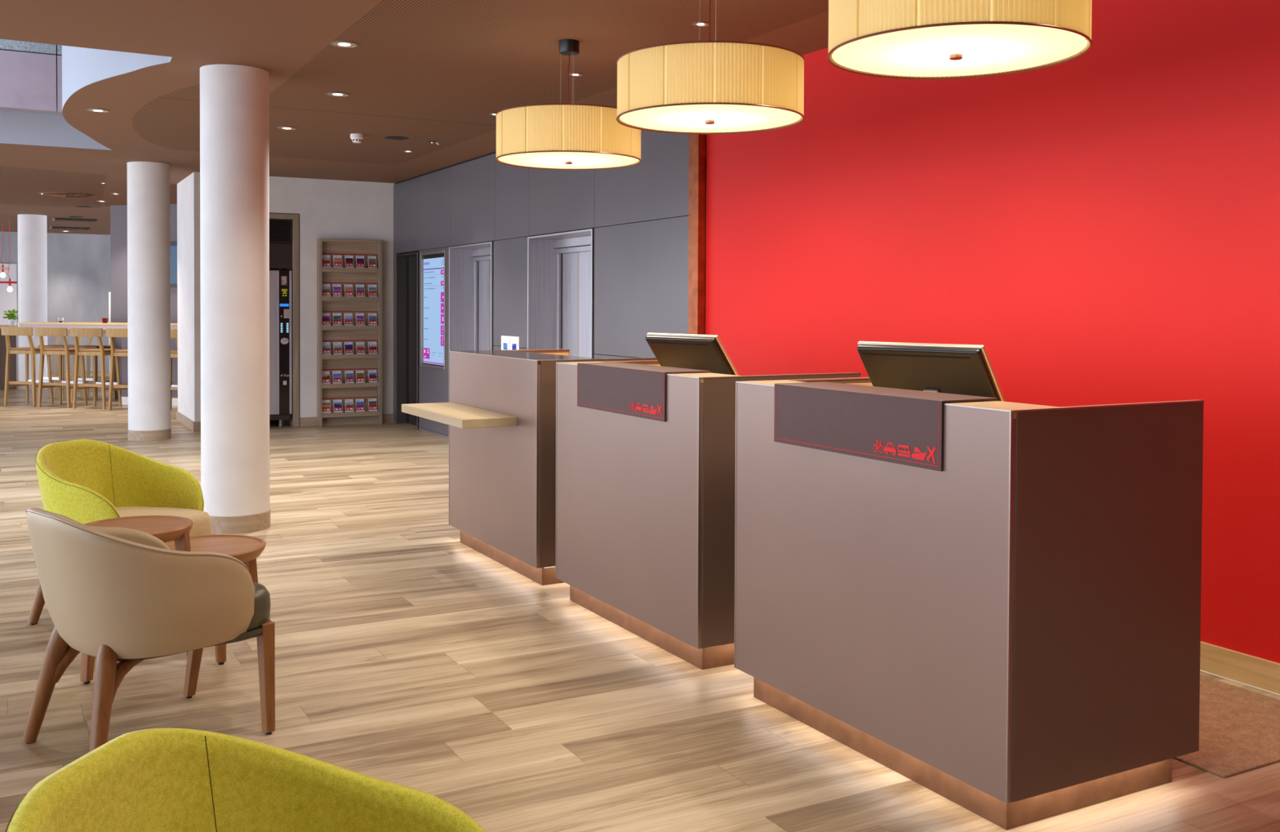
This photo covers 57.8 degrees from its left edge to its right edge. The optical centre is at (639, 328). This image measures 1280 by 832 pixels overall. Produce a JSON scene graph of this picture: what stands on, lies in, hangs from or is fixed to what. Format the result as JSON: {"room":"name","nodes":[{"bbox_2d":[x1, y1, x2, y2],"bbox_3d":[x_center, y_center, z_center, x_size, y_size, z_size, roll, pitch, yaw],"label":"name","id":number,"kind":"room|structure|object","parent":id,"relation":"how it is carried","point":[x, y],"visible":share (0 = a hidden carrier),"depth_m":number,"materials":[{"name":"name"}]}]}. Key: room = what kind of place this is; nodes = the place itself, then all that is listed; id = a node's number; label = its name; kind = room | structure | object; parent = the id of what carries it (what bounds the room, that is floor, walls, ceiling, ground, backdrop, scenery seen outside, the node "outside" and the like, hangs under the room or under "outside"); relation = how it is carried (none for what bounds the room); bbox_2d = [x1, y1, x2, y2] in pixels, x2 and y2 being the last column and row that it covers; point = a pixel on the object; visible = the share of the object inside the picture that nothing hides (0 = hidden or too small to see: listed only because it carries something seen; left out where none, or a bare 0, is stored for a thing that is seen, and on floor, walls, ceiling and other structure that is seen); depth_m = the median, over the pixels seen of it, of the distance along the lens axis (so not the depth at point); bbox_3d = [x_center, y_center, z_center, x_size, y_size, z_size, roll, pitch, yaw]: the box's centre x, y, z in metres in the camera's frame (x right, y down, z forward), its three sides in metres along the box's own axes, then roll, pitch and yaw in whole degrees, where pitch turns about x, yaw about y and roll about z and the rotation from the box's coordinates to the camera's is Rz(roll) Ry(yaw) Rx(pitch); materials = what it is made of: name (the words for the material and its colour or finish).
{"room":"public hall","nodes":[
{"label":"public hall","id":0,"kind":"room"},
{"bbox_2d":[0,263,17,324],"bbox_3d":[-15.539,-0.640,21.874,6.655,1.310,0.200,0,1,-29],"label":"wall","id":1,"kind":"structure","parent":0,"point":[8,300],"depth_m":23.30,"materials":[{"name":"white paint"}]},
{"bbox_2d":[0,39,62,113],"bbox_3d":[-8.080,-2.694,9.173,6.620,1.432,0.100,0,1,-29],"label":"window","id":2,"kind":"structure","parent":0,"point":[28,69],"depth_m":10.52,"materials":[{"name":"clear glass"}]},
{"bbox_2d":[17,213,48,390],"bbox_3d":[-9.998,-0.439,19.088,0.436,2.862,0.436,0,1,-29],"label":"column","id":3,"kind":"structure","parent":0,"point":[32,228],"depth_m":18.91,"materials":[{"name":"white paint"}]},
{"bbox_2d":[0,231,111,373],"bbox_3d":[-12.191,-0.541,23.929,14.500,2.864,0.200,0,1,-29],"label":"wall","id":4,"kind":"structure","parent":0,"point":[79,283],"depth_m":24.06,"materials":[{"name":"grey paint"}]},
{"bbox_2d":[0,44,111,150],"bbox_3d":[-8.042,-2.547,9.380,6.885,1.734,0.120,0,1,-29],"label":"wall","id":5,"kind":"structure","parent":0,"point":[25,127],"depth_m":10.73,"materials":[{"name":"grey paint"}]},
{"bbox_2d":[62,45,171,110],"bbox_3d":[-4.050,-2.519,8.830,0.631,1.734,4.749,0,1,-29],"label":"wall","id":6,"kind":"structure","parent":0,"point":[82,67],"depth_m":7.66,"materials":[{"name":"grey paint"}]},
{"bbox_2d":[110,204,177,399],"bbox_3d":[-4.923,-0.367,16.437,6.000,2.864,0.250,1,1,16],"label":"wall","id":7,"kind":"structure","parent":0,"point":[118,213],"depth_m":17.10,"materials":[{"name":"grey paint"}]},
{"bbox_2d":[108,292,111,372],"bbox_3d":[-7.846,0.245,17.201,0.036,1.585,0.056,1,1,16],"label":"trim","id":8,"kind":"structure","parent":7,"relation":"attached to","point":[109,293],"depth_m":17.17,"materials":[{"name":"white plastic"}]},
{"bbox_2d":[169,241,177,287],"bbox_3d":[-6.388,-0.929,16.701,1.150,0.655,0.050,1,1,16],"label":"wall screen","id":9,"kind":"object","parent":7,"relation":"attached to","point":[173,245],"visible":0.02,"depth_m":16.80,"materials":[{"name":"blue glass"}]},
{"bbox_2d":[127,161,171,440],"bbox_3d":[-5.112,-0.284,12.073,0.418,2.862,0.418,0,1,-29],"label":"column","id":10,"kind":"structure","parent":0,"point":[148,269],"depth_m":11.90,"materials":[{"name":"white paint"}]},
{"bbox_2d":[200,63,270,533],"bbox_3d":[-2.538,-0.181,7.270,0.416,2.862,0.416,0,1,-29],"label":"column","id":11,"kind":"structure","parent":0,"point":[234,99],"depth_m":7.10,"materials":[{"name":"white paint"}]},
{"bbox_2d":[177,172,395,422],"bbox_3d":[-3.911,-0.320,14.179,3.094,2.864,1.450,0,1,-29],"label":"wall","id":12,"kind":"structure","parent":0,"point":[334,209],"depth_m":13.44,"materials":[{"name":"white paint"}]},
{"bbox_2d":[269,243,292,268],"bbox_3d":[-4.360,-0.833,13.143,0.812,0.283,0.020,0,1,-29],"label":"panel","id":13,"kind":"object","parent":12,"relation":"attached to","point":[280,254],"depth_m":13.27,"materials":[{"name":"brown"}]},
{"bbox_2d":[269,218,292,244],"bbox_3d":[-4.361,-1.117,13.142,0.812,0.277,0.050,0,1,-29],"label":"air vent","id":14,"kind":"object","parent":12,"relation":"in","point":[280,229],"visible":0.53,"depth_m":13.27,"materials":[{"name":"black metal"}]},
{"bbox_2d":[269,212,299,426],"bbox_3d":[-4.455,-0.098,13.401,0.883,2.446,0.604,0,1,-29],"label":"trim","id":15,"kind":"structure","parent":12,"relation":"attached to","point":[294,421],"depth_m":13.33,"materials":[{"name":"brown wood"}]},
{"bbox_2d":[176,411,393,431],"bbox_3d":[-4.297,1.061,13.998,2.260,0.106,1.482,0,1,-29],"label":"baseboard","id":16,"kind":"structure","parent":12,"relation":"attached to","point":[193,426],"depth_m":13.41,"materials":[{"name":"grey wood"}]},
{"bbox_2d":[0,0,828,235],"bbox_3d":[-6.274,-1.741,13.060,14.500,0.001,39.000,0,1,-29],"label":"ceiling","id":17,"kind":"structure","parent":0,"point":[422,72],"depth_m":7.15,"materials":[{"name":"brown paint"}]},
{"bbox_2d":[38,191,95,197],"bbox_3d":[-7.634,-1.786,15.450,0.680,0.020,0.680,0,1,-29],"label":"ceiling vent","id":18,"kind":"object","parent":17,"relation":"in","point":[46,193],"visible":1,"depth_m":15.38,"materials":[{"name":"metal"}]},
{"bbox_2d":[52,217,97,222],"bbox_3d":[-9.741,-1.878,19.973,0.680,0.020,0.520,0,1,-29],"label":"ceiling vent","id":19,"kind":"object","parent":17,"relation":"in","point":[53,219],"visible":1,"depth_m":19.88,"materials":[{"name":"black metal"}]},
{"bbox_2d":[329,40,359,48],"bbox_3d":[-1.655,-1.593,6.491,0.160,0.005,0.160,0,1,-29],"label":"recessed light","id":20,"kind":"object","parent":17,"relation":"in","point":[347,44],"visible":1,"depth_m":6.48,"materials":[{"name":"white"}]},
{"bbox_2d":[350,133,364,142],"bbox_3d":[-2.422,-1.629,9.922,0.112,0.071,0.112,0,1,-29],"label":"smoke detector","id":21,"kind":"object","parent":17,"relation":"attached to","point":[355,138],"visible":1,"depth_m":9.88,"materials":[{"name":"white plastic"}]},
{"bbox_2d":[495,39,641,169],"bbox_3d":[-0.393,-1.250,6.412,0.805,0.674,0.805,1,1,33],"label":"pendant lamp","id":22,"kind":"object","parent":17,"relation":"hanging from","point":[552,136],"visible":0.94,"depth_m":6.10,"materials":[{"name":"white fabric"}]},
{"bbox_2d":[497,151,639,168],"bbox_3d":[-0.394,-0.934,6.418,0.776,0.010,0.776,0,1,-29],"label":"diffuser","id":23,"kind":"object","parent":22,"relation":"attached to","point":[538,160],"depth_m":6.38,"materials":[{"name":"white"}]},
{"bbox_2d":[616,0,804,133],"bbox_3d":[0.302,-1.220,4.980,0.805,0.674,0.805,1,2,45],"label":"pendant lamp","id":24,"kind":"object","parent":17,"relation":"hanging from","point":[708,86],"visible":1,"depth_m":4.68,"materials":[{"name":"white fabric"}]},
{"bbox_2d":[619,104,800,132],"bbox_3d":[0.301,-0.904,4.986,0.776,0.010,0.776,0,1,-29],"label":"diffuser","id":25,"kind":"object","parent":24,"relation":"attached to","point":[652,117],"depth_m":4.94,"materials":[{"name":"white"}]},
{"bbox_2d":[826,0,1092,79],"bbox_3d":[1.002,-1.192,3.665,0.805,0.674,0.805,-1,1,-42],"label":"pendant lamp","id":26,"kind":"object","parent":17,"relation":"hanging from","point":[904,39],"visible":1,"depth_m":3.49,"materials":[{"name":"white fabric"}]},
{"bbox_2d":[831,23,1087,76],"bbox_3d":[1.001,-0.876,3.671,0.776,0.010,0.776,0,1,-29],"label":"diffuser","id":27,"kind":"object","parent":26,"relation":"attached to","point":[882,50],"depth_m":3.61,"materials":[{"name":"white"}]},
{"bbox_2d":[0,370,1279,831],"bbox_3d":[-6.287,1.173,13.116,14.500,0.100,39.000,0,1,-29],"label":"floor","id":28,"kind":"structure","parent":0,"point":[406,654],"depth_m":4.18,"materials":[{"name":"brown wood"}]},
{"bbox_2d":[0,324,17,389],"bbox_3d":[-11.837,0.472,18.709,3.155,1.040,0.840,0,1,-29],"label":"table","id":29,"kind":"object","parent":28,"relation":"on","point":[12,375],"depth_m":19.05,"materials":[{"name":"brown wood"}]},
{"bbox_2d":[2,308,17,325],"bbox_3d":[-10.420,-0.194,19.265,0.310,0.282,0.339,0,1,-29],"label":"potted plant","id":30,"kind":"object","parent":29,"relation":"on","point":[11,315],"visible":0.96,"depth_m":19.22,"materials":[{"name":"green plant"}]},
{"bbox_2d":[0,326,53,406],"bbox_3d":[-8.504,0.512,16.101,0.472,1.087,0.512,0,1,10],"label":"bar stool","id":31,"kind":"object","parent":28,"relation":"on","point":[6,331],"visible":0.88,"depth_m":15.96,"materials":[{"name":"brown wood"}]},
{"bbox_2d":[37,329,83,399],"bbox_3d":[-8.572,0.492,17.181,0.472,1.087,0.512,0,1,10],"label":"bar stool","id":32,"kind":"object","parent":28,"relation":"on","point":[56,344],"visible":0.36,"depth_m":17.28,"materials":[{"name":"brown wood"}]},
{"bbox_2d":[35,327,87,408],"bbox_3d":[-7.923,0.519,15.882,0.472,1.087,0.512,0,1,10],"label":"bar stool","id":33,"kind":"object","parent":28,"relation":"on","point":[41,332],"visible":0.88,"depth_m":15.74,"materials":[{"name":"brown wood"}]},
{"bbox_2d":[70,329,116,401],"bbox_3d":[-8.007,0.497,17.011,0.472,1.087,0.512,0,1,10],"label":"bar stool","id":34,"kind":"object","parent":28,"relation":"on","point":[89,345],"visible":0.3,"depth_m":16.98,"materials":[{"name":"brown wood"}]},
{"bbox_2d":[70,327,122,408],"bbox_3d":[-7.353,0.525,15.681,0.472,1.087,0.512,0,1,10],"label":"bar stool","id":35,"kind":"object","parent":28,"relation":"on","point":[74,331],"visible":0.86,"depth_m":15.54,"materials":[{"name":"brown wood"}]},
{"bbox_2d":[18,321,177,405],"bbox_3d":[-7.362,0.484,16.511,2.900,1.138,0.600,0,1,12],"label":"table","id":36,"kind":"object","parent":28,"relation":"on","point":[45,324],"depth_m":16.21,"materials":[{"name":"brown wood"}]},
{"bbox_2d":[18,321,177,325],"bbox_3d":[-7.359,-0.072,16.500,2.900,0.026,0.600,0,1,12],"label":"countertop","id":37,"kind":"structure","parent":36,"relation":"on","point":[44,322],"depth_m":16.36,"materials":[{"name":"brown wood"}]},
{"bbox_2d":[105,328,128,409],"bbox_3d":[-6.782,0.532,15.480,0.472,1.087,0.512,0,1,10],"label":"bar stool","id":38,"kind":"object","parent":28,"relation":"on","point":[110,332],"visible":0.34,"depth_m":15.34,"materials":[{"name":"brown wood"}]},
{"bbox_2d":[27,439,215,624],"bbox_3d":[-2.308,0.903,5.191,0.692,0.776,0.623,1,1,19],"label":"armchair","id":39,"kind":"object","parent":28,"relation":"on","point":[83,481],"visible":0.62,"depth_m":5.34,"materials":[{"name":"fabric"}]},
{"bbox_2d":[80,515,193,684],"bbox_3d":[-1.952,1.031,4.494,0.422,0.550,0.447,0,1,-29],"label":"side table","id":40,"kind":"object","parent":28,"relation":"on","point":[166,528],"visible":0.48,"depth_m":4.46,"materials":[{"name":"brown wood"}]},
{"bbox_2d":[22,507,275,751],"bbox_3d":[-1.582,0.934,3.756,0.623,0.776,0.697,1,1,41],"label":"armchair","id":41,"kind":"object","parent":28,"relation":"on","point":[111,595],"visible":1,"depth_m":3.50,"materials":[{"name":"beige leather"}]},
{"bbox_2d":[170,328,177,409],"bbox_3d":[-6.112,0.540,15.185,0.472,1.087,0.512,0,1,10],"label":"bar stool","id":42,"kind":"object","parent":28,"relation":"on","point":[174,353],"visible":0.12,"depth_m":15.02,"materials":[{"name":"brown wood"}]},
{"bbox_2d":[164,534,266,665],"bbox_3d":[-1.762,1.093,4.713,0.480,0.420,0.503,0,1,-29],"label":"side table","id":43,"kind":"object","parent":28,"relation":"on","point":[246,548],"visible":0.38,"depth_m":4.75,"materials":[{"name":"brown wood"}]},
{"bbox_2d":[4,728,486,831],"bbox_3d":[-0.444,0.981,1.546,0.692,0.776,0.623,0,1,11],"label":"armchair","id":44,"kind":"object","parent":28,"relation":"on","point":[155,780],"visible":1,"depth_m":1.77,"materials":[{"name":"fabric"}]},
{"bbox_2d":[269,270,293,426],"bbox_3d":[-4.457,0.225,13.396,0.792,1.800,0.583,0,1,-29],"label":"vending machine","id":45,"kind":"object","parent":28,"relation":"on","point":[281,375],"visible":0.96,"depth_m":13.28,"materials":[{"name":"black metal"}]},
{"bbox_2d":[269,414,290,420],"bbox_3d":[-4.348,1.017,13.182,0.730,0.055,0.032,0,1,-29],"label":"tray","id":46,"kind":"object","parent":45,"relation":"on","point":[272,417],"depth_m":13.29,"materials":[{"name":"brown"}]},
{"bbox_2d":[316,238,382,426],"bbox_3d":[-3.397,0.041,13.576,0.740,2.170,0.115,0,1,-29],"label":"brochure rack","id":47,"kind":"object","parent":28,"relation":"on","point":[366,304],"visible":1,"depth_m":13.58,"materials":[{"name":"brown wood"}]},
{"bbox_2d":[322,284,330,296],"bbox_3d":[-3.637,-0.446,13.433,0.098,0.148,0.044,0,1,-28],"label":"brochure","id":48,"kind":"object","parent":47,"relation":"on","point":[326,287],"visible":1,"depth_m":13.43,"materials":[{"name":"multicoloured paper"}]},
{"bbox_2d":[322,400,330,413],"bbox_3d":[-3.644,0.901,13.458,0.098,0.148,0.044,0,1,-28],"label":"brochure","id":49,"kind":"object","parent":47,"relation":"on","point":[325,402],"visible":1,"depth_m":13.46,"materials":[{"name":"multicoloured paper"}]},
{"bbox_2d":[322,254,330,266],"bbox_3d":[-3.636,-0.783,13.428,0.098,0.148,0.044,0,1,-29],"label":"brochure","id":50,"kind":"object","parent":47,"relation":"on","point":[326,258],"visible":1,"depth_m":13.43,"materials":[{"name":"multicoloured paper"}]},
{"bbox_2d":[322,312,330,325],"bbox_3d":[-3.641,-0.109,13.438,0.098,0.148,0.044,0,1,-28],"label":"brochure","id":51,"kind":"object","parent":47,"relation":"on","point":[325,315],"visible":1,"depth_m":13.44,"materials":[{"name":"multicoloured paper"}]},
{"bbox_2d":[322,342,330,354],"bbox_3d":[-3.639,0.228,13.447,0.098,0.148,0.044,0,1,-29],"label":"brochure","id":52,"kind":"object","parent":47,"relation":"on","point":[326,345],"visible":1,"depth_m":13.45,"materials":[{"name":"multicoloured paper"}]},
{"bbox_2d":[332,370,342,383],"bbox_3d":[-3.531,0.564,13.513,0.098,0.148,0.044,0,1,-29],"label":"brochure","id":53,"kind":"object","parent":47,"relation":"on","point":[335,373],"visible":1,"depth_m":13.51,"materials":[{"name":"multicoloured paper"}]},
{"bbox_2d":[332,284,342,296],"bbox_3d":[-3.526,-0.447,13.495,0.098,0.148,0.044,0,1,-29],"label":"brochure","id":54,"kind":"object","parent":47,"relation":"on","point":[336,287],"visible":1,"depth_m":13.49,"materials":[{"name":"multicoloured paper"}]},
{"bbox_2d":[332,312,342,325],"bbox_3d":[-3.527,-0.110,13.501,0.098,0.148,0.044,0,1,-28],"label":"brochure","id":55,"kind":"object","parent":47,"relation":"on","point":[335,315],"visible":1,"depth_m":13.50,"materials":[{"name":"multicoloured paper"}]},
{"bbox_2d":[333,342,342,354],"bbox_3d":[-3.523,0.227,13.510,0.098,0.148,0.044,0,1,-28],"label":"brochure","id":56,"kind":"object","parent":47,"relation":"on","point":[337,346],"visible":1,"depth_m":13.50,"materials":[{"name":"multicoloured paper"}]},
{"bbox_2d":[333,399,342,412],"bbox_3d":[-3.525,0.901,13.524,0.098,0.148,0.044,0,1,-28],"label":"brochure","id":57,"kind":"object","parent":47,"relation":"on","point":[337,404],"visible":1,"depth_m":13.52,"materials":[{"name":"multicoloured paper"}]},
{"bbox_2d":[333,254,342,267],"bbox_3d":[-3.517,-0.784,13.491,0.098,0.148,0.044,0,1,-28],"label":"brochure","id":58,"kind":"object","parent":47,"relation":"on","point":[335,258],"visible":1,"depth_m":13.49,"materials":[{"name":"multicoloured paper"}]},
{"bbox_2d":[343,312,353,325],"bbox_3d":[-3.411,-0.111,13.564,0.098,0.148,0.044,0,1,-29],"label":"brochure","id":59,"kind":"object","parent":47,"relation":"on","point":[346,315],"visible":1,"depth_m":13.56,"materials":[{"name":"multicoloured paper"}]},
{"bbox_2d":[344,342,353,354],"bbox_3d":[-3.409,0.226,13.572,0.098,0.148,0.044,0,1,-28],"label":"brochure","id":60,"kind":"object","parent":47,"relation":"on","point":[348,348],"visible":1,"depth_m":13.57,"materials":[{"name":"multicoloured paper"}]},
{"bbox_2d":[344,284,353,296],"bbox_3d":[-3.405,-0.448,13.560,0.098,0.148,0.044,0,1,-29],"label":"brochure","id":61,"kind":"object","parent":47,"relation":"on","point":[348,291],"visible":1,"depth_m":13.55,"materials":[{"name":"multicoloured paper"}]},
{"bbox_2d":[344,255,354,267],"bbox_3d":[-3.399,-0.785,13.556,0.098,0.148,0.044,0,1,-29],"label":"brochure","id":62,"kind":"object","parent":47,"relation":"on","point":[348,259],"visible":1,"depth_m":13.55,"materials":[{"name":"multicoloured paper"}]},
{"bbox_2d":[344,370,354,382],"bbox_3d":[-3.404,0.563,13.582,0.098,0.148,0.044,0,1,-29],"label":"brochure","id":63,"kind":"object","parent":47,"relation":"on","point":[348,374],"visible":1,"depth_m":13.58,"materials":[{"name":"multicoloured paper"}]},
{"bbox_2d":[344,399,354,412],"bbox_3d":[-3.406,0.900,13.589,0.098,0.148,0.044,0,1,-29],"label":"brochure","id":64,"kind":"object","parent":47,"relation":"on","point":[348,402],"visible":1,"depth_m":13.58,"materials":[{"name":"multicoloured paper"}]},
{"bbox_2d":[322,410,379,417],"bbox_3d":[-3.396,0.996,13.586,0.668,0.054,0.094,0,1,-29],"label":"shelf","id":65,"kind":"object","parent":47,"relation":"attached to","point":[366,414],"depth_m":13.58,"materials":[{"name":"brown wood"}]},
{"bbox_2d":[322,382,379,388],"bbox_3d":[-3.395,0.659,13.579,0.668,0.054,0.094,0,1,-29],"label":"shelf","id":66,"kind":"object","parent":47,"relation":"attached to","point":[366,384],"depth_m":13.56,"materials":[{"name":"brown wood"}]},
{"bbox_2d":[322,353,379,359],"bbox_3d":[-3.393,0.322,13.573,0.668,0.054,0.094,0,1,-29],"label":"shelf","id":67,"kind":"object","parent":47,"relation":"attached to","point":[366,356],"depth_m":13.54,"materials":[{"name":"brown wood"}]},
{"bbox_2d":[322,324,379,329],"bbox_3d":[-3.392,-0.015,13.566,0.668,0.054,0.094,0,1,-29],"label":"shelf","id":68,"kind":"object","parent":47,"relation":"attached to","point":[363,326],"depth_m":13.54,"materials":[{"name":"brown wood"}]},
{"bbox_2d":[322,296,379,301],"bbox_3d":[-3.391,-0.352,13.560,0.668,0.054,0.094,0,1,-29],"label":"shelf","id":69,"kind":"object","parent":47,"relation":"attached to","point":[324,298],"depth_m":13.52,"materials":[{"name":"brown wood"}]},
{"bbox_2d":[322,266,379,272],"bbox_3d":[-3.389,-0.689,13.554,0.668,0.054,0.094,0,1,-29],"label":"shelf","id":70,"kind":"object","parent":47,"relation":"attached to","point":[325,269],"depth_m":13.52,"materials":[{"name":"brown wood"}]},
{"bbox_2d":[355,398,364,411],"bbox_3d":[-3.296,0.899,13.648,0.098,0.148,0.044,0,1,-29],"label":"brochure","id":71,"kind":"object","parent":47,"relation":"on","point":[359,402],"visible":1,"depth_m":13.64,"materials":[{"name":"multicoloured paper"}]},
{"bbox_2d":[355,255,364,267],"bbox_3d":[-3.285,-0.785,13.618,0.098,0.148,0.044,0,1,-29],"label":"brochure","id":72,"kind":"object","parent":47,"relation":"on","point":[360,262],"visible":1,"depth_m":13.61,"materials":[{"name":"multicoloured paper"}]},
{"bbox_2d":[355,342,364,354],"bbox_3d":[-3.287,0.226,13.639,0.098,0.148,0.044,0,1,-29],"label":"brochure","id":73,"kind":"object","parent":47,"relation":"on","point":[360,346],"visible":1,"depth_m":13.63,"materials":[{"name":"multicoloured paper"}]},
{"bbox_2d":[355,370,364,382],"bbox_3d":[-3.293,0.562,13.643,0.098,0.148,0.044,0,1,-29],"label":"brochure","id":74,"kind":"object","parent":47,"relation":"on","point":[360,378],"visible":1,"depth_m":13.64,"materials":[{"name":"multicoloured paper"}]},
{"bbox_2d":[355,284,364,296],"bbox_3d":[-3.288,-0.448,13.624,0.098,0.148,0.044,0,1,-28],"label":"brochure","id":75,"kind":"object","parent":47,"relation":"on","point":[358,286],"visible":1,"depth_m":13.62,"materials":[{"name":"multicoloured paper"}]},
{"bbox_2d":[355,313,364,325],"bbox_3d":[-3.290,-0.112,13.631,0.098,0.148,0.044,0,1,-29],"label":"brochure","id":76,"kind":"object","parent":47,"relation":"on","point":[358,316],"visible":1,"depth_m":13.62,"materials":[{"name":"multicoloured paper"}]},
{"bbox_2d":[368,369,377,382],"bbox_3d":[-3.161,0.562,13.715,0.098,0.148,0.044,0,1,-29],"label":"brochure","id":77,"kind":"object","parent":47,"relation":"on","point":[371,372],"visible":1,"depth_m":13.71,"materials":[{"name":"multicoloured paper"}]},
{"bbox_2d":[368,398,377,411],"bbox_3d":[-3.163,0.899,13.721,0.098,0.148,0.044,0,1,-29],"label":"brochure","id":78,"kind":"object","parent":47,"relation":"on","point":[371,401],"visible":1,"depth_m":13.72,"materials":[{"name":"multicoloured paper"}]},
{"bbox_2d":[368,341,377,354],"bbox_3d":[-3.159,0.225,13.708,0.098,0.148,0.044,0,1,-28],"label":"brochure","id":79,"kind":"object","parent":47,"relation":"on","point":[371,344],"visible":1,"depth_m":13.70,"materials":[{"name":"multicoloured paper"}]},
{"bbox_2d":[401,349,657,585],"bbox_3d":[-0.612,0.708,6.420,1.076,1.135,1.301,0,1,-29],"label":"reception desk","id":80,"kind":"object","parent":28,"relation":"on","point":[500,413],"visible":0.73,"depth_m":6.08,"materials":[{"name":"laminate"}]},
{"bbox_2d":[456,350,602,364],"bbox_3d":[-0.657,0.152,6.384,0.364,0.022,1.296,0,1,-29],"label":"countertop","id":81,"kind":"structure","parent":80,"relation":"on","point":[520,354],"depth_m":6.28,"materials":[{"name":"brown metal"}]},
{"bbox_2d":[501,335,519,350],"bbox_3d":[-1.194,0.179,10.648,0.008,0.225,0.430,0,1,-29],"label":"display sign","id":82,"kind":"object","parent":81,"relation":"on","point":[508,343],"visible":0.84,"depth_m":10.64,"materials":[{"name":"white paper"}]},
{"bbox_2d":[555,360,861,669],"bbox_3d":[0.251,0.736,5.148,0.778,1.135,1.301,0,1,-29],"label":"reception desk","id":83,"kind":"object","parent":28,"relation":"on","point":[645,508],"visible":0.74,"depth_m":4.69,"materials":[{"name":"laminate"}]},
{"bbox_2d":[577,361,710,422],"bbox_3d":[-0.002,0.262,5.000,0.216,0.198,0.805,0,1,-29],"label":"sign panel","id":84,"kind":"object","parent":83,"relation":"on","point":[633,389],"visible":1,"depth_m":4.91,"materials":[{"name":"brown leather"}]},
{"bbox_2d":[564,361,743,382],"bbox_3d":[0.004,0.181,5.003,0.204,0.022,1.296,0,1,-29],"label":"countertop","id":85,"kind":"structure","parent":83,"relation":"on","point":[695,374],"depth_m":4.58,"materials":[{"name":"beige"}]},
{"bbox_2d":[645,332,739,375],"bbox_3d":[0.249,0.187,5.130,0.214,0.332,0.500,-1,1,-36],"label":"monitor","id":86,"kind":"object","parent":83,"relation":"on","point":[690,351],"visible":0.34,"depth_m":5.04,"materials":[{"name":"black plastic"}]},
{"bbox_2d":[733,377,1204,829],"bbox_3d":[0.994,0.765,3.785,0.778,1.135,1.301,0,1,-29],"label":"reception desk","id":87,"kind":"object","parent":28,"relation":"on","point":[1011,630],"visible":0.9,"depth_m":3.27,"materials":[{"name":"laminate"}]},
{"bbox_2d":[773,381,997,471],"bbox_3d":[0.742,0.291,3.637,0.216,0.198,0.805,0,1,-29],"label":"sign panel","id":88,"kind":"object","parent":87,"relation":"on","point":[901,426],"visible":1,"depth_m":3.53,"materials":[{"name":"brown leather"}]},
{"bbox_2d":[742,379,1060,418],"bbox_3d":[0.748,0.211,3.639,0.204,0.022,1.296,0,1,-29],"label":"countertop","id":89,"kind":"structure","parent":87,"relation":"on","point":[992,403],"depth_m":3.21,"materials":[{"name":"beige"}]},
{"bbox_2d":[857,341,1005,401],"bbox_3d":[0.998,0.212,3.956,0.214,0.332,0.500,-1,1,-42],"label":"monitor","id":90,"kind":"object","parent":87,"relation":"on","point":[947,368],"visible":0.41,"depth_m":3.88,"materials":[{"name":"black plastic"}]},
{"bbox_2d":[1173,675,1279,777],"bbox_3d":[1.060,1.295,5.548,0.798,0.008,4.323,0,1,-29],"label":"carpet runner","id":91,"kind":"object","parent":28,"relation":"on","point":[1239,728],"visible":0.26,"depth_m":3.83,"materials":[{"name":"brown carpet"}]},
{"bbox_2d":[395,0,1279,663],"bbox_3d":[1.852,-0.138,5.962,0.840,2.864,18.700,0,1,-29],"label":"wall","id":92,"kind":"structure","parent":0,"point":[1104,221],"depth_m":5.04,"materials":[{"name":"paint"}]},
{"bbox_2d":[395,252,419,430],"bbox_3d":[-2.625,0.132,13.432,0.175,2.000,0.830,0,1,-29],"label":"door","id":93,"kind":"structure","parent":92,"relation":"in","point":[406,264],"depth_m":13.75,"materials":[{"name":"metal"}]},
{"bbox_2d":[393,419,448,439],"bbox_3d":[-1.297,1.171,10.863,0.014,0.032,6.930,0,1,-29],"label":"baseboard","id":94,"kind":"structure","parent":92,"relation":"attached to","point":[394,420],"depth_m":12.62,"materials":[{"name":"metal"}]},
{"bbox_2d":[448,241,493,439],"bbox_3d":[-1.569,0.164,11.642,0.315,2.014,1.215,0,1,-29],"label":"door","id":95,"kind":"structure","parent":92,"relation":"in","point":[471,266],"depth_m":12.11,"materials":[{"name":"metal"}]},
{"bbox_2d":[393,129,688,435],"bbox_3d":[-1.285,-0.253,10.839,0.020,2.810,6.930,0,1,-29],"label":"panels","id":96,"kind":"object","parent":92,"relation":"attached to","point":[641,268],"visible":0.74,"depth_m":9.39,"materials":[{"name":"grey laminate"}]},
{"bbox_2d":[420,250,445,369],"bbox_3d":[-2.228,-0.207,12.588,0.062,1.255,0.820,0,1,-29],"label":"screen","id":97,"kind":"object","parent":96,"relation":"attached to","point":[433,264],"visible":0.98,"depth_m":12.60,"materials":[{"name":"white glass"}]},
{"bbox_2d":[527,228,595,358],"bbox_3d":[-0.553,0.204,9.777,0.315,2.014,1.288,0,1,-29],"label":"door","id":98,"kind":"structure","parent":92,"relation":"in","point":[561,265],"depth_m":10.24,"materials":[{"name":"metal"}]},
{"bbox_2d":[688,133,706,334],"bbox_3d":[0.422,-0.178,7.750,0.160,2.864,0.120,0,1,-29],"label":"trim","id":99,"kind":"structure","parent":92,"relation":"attached to","point":[697,142],"depth_m":7.68,"materials":[{"name":"brown wood"}]},
{"bbox_2d":[1200,640,1279,695],"bbox_3d":[3.181,1.308,2.639,0.022,0.112,11.540,0,1,-29],"label":"baseboard","id":100,"kind":"structure","parent":92,"relation":"attached to","point":[1249,670],"depth_m":4.34,"materials":[{"name":"brown wood"}]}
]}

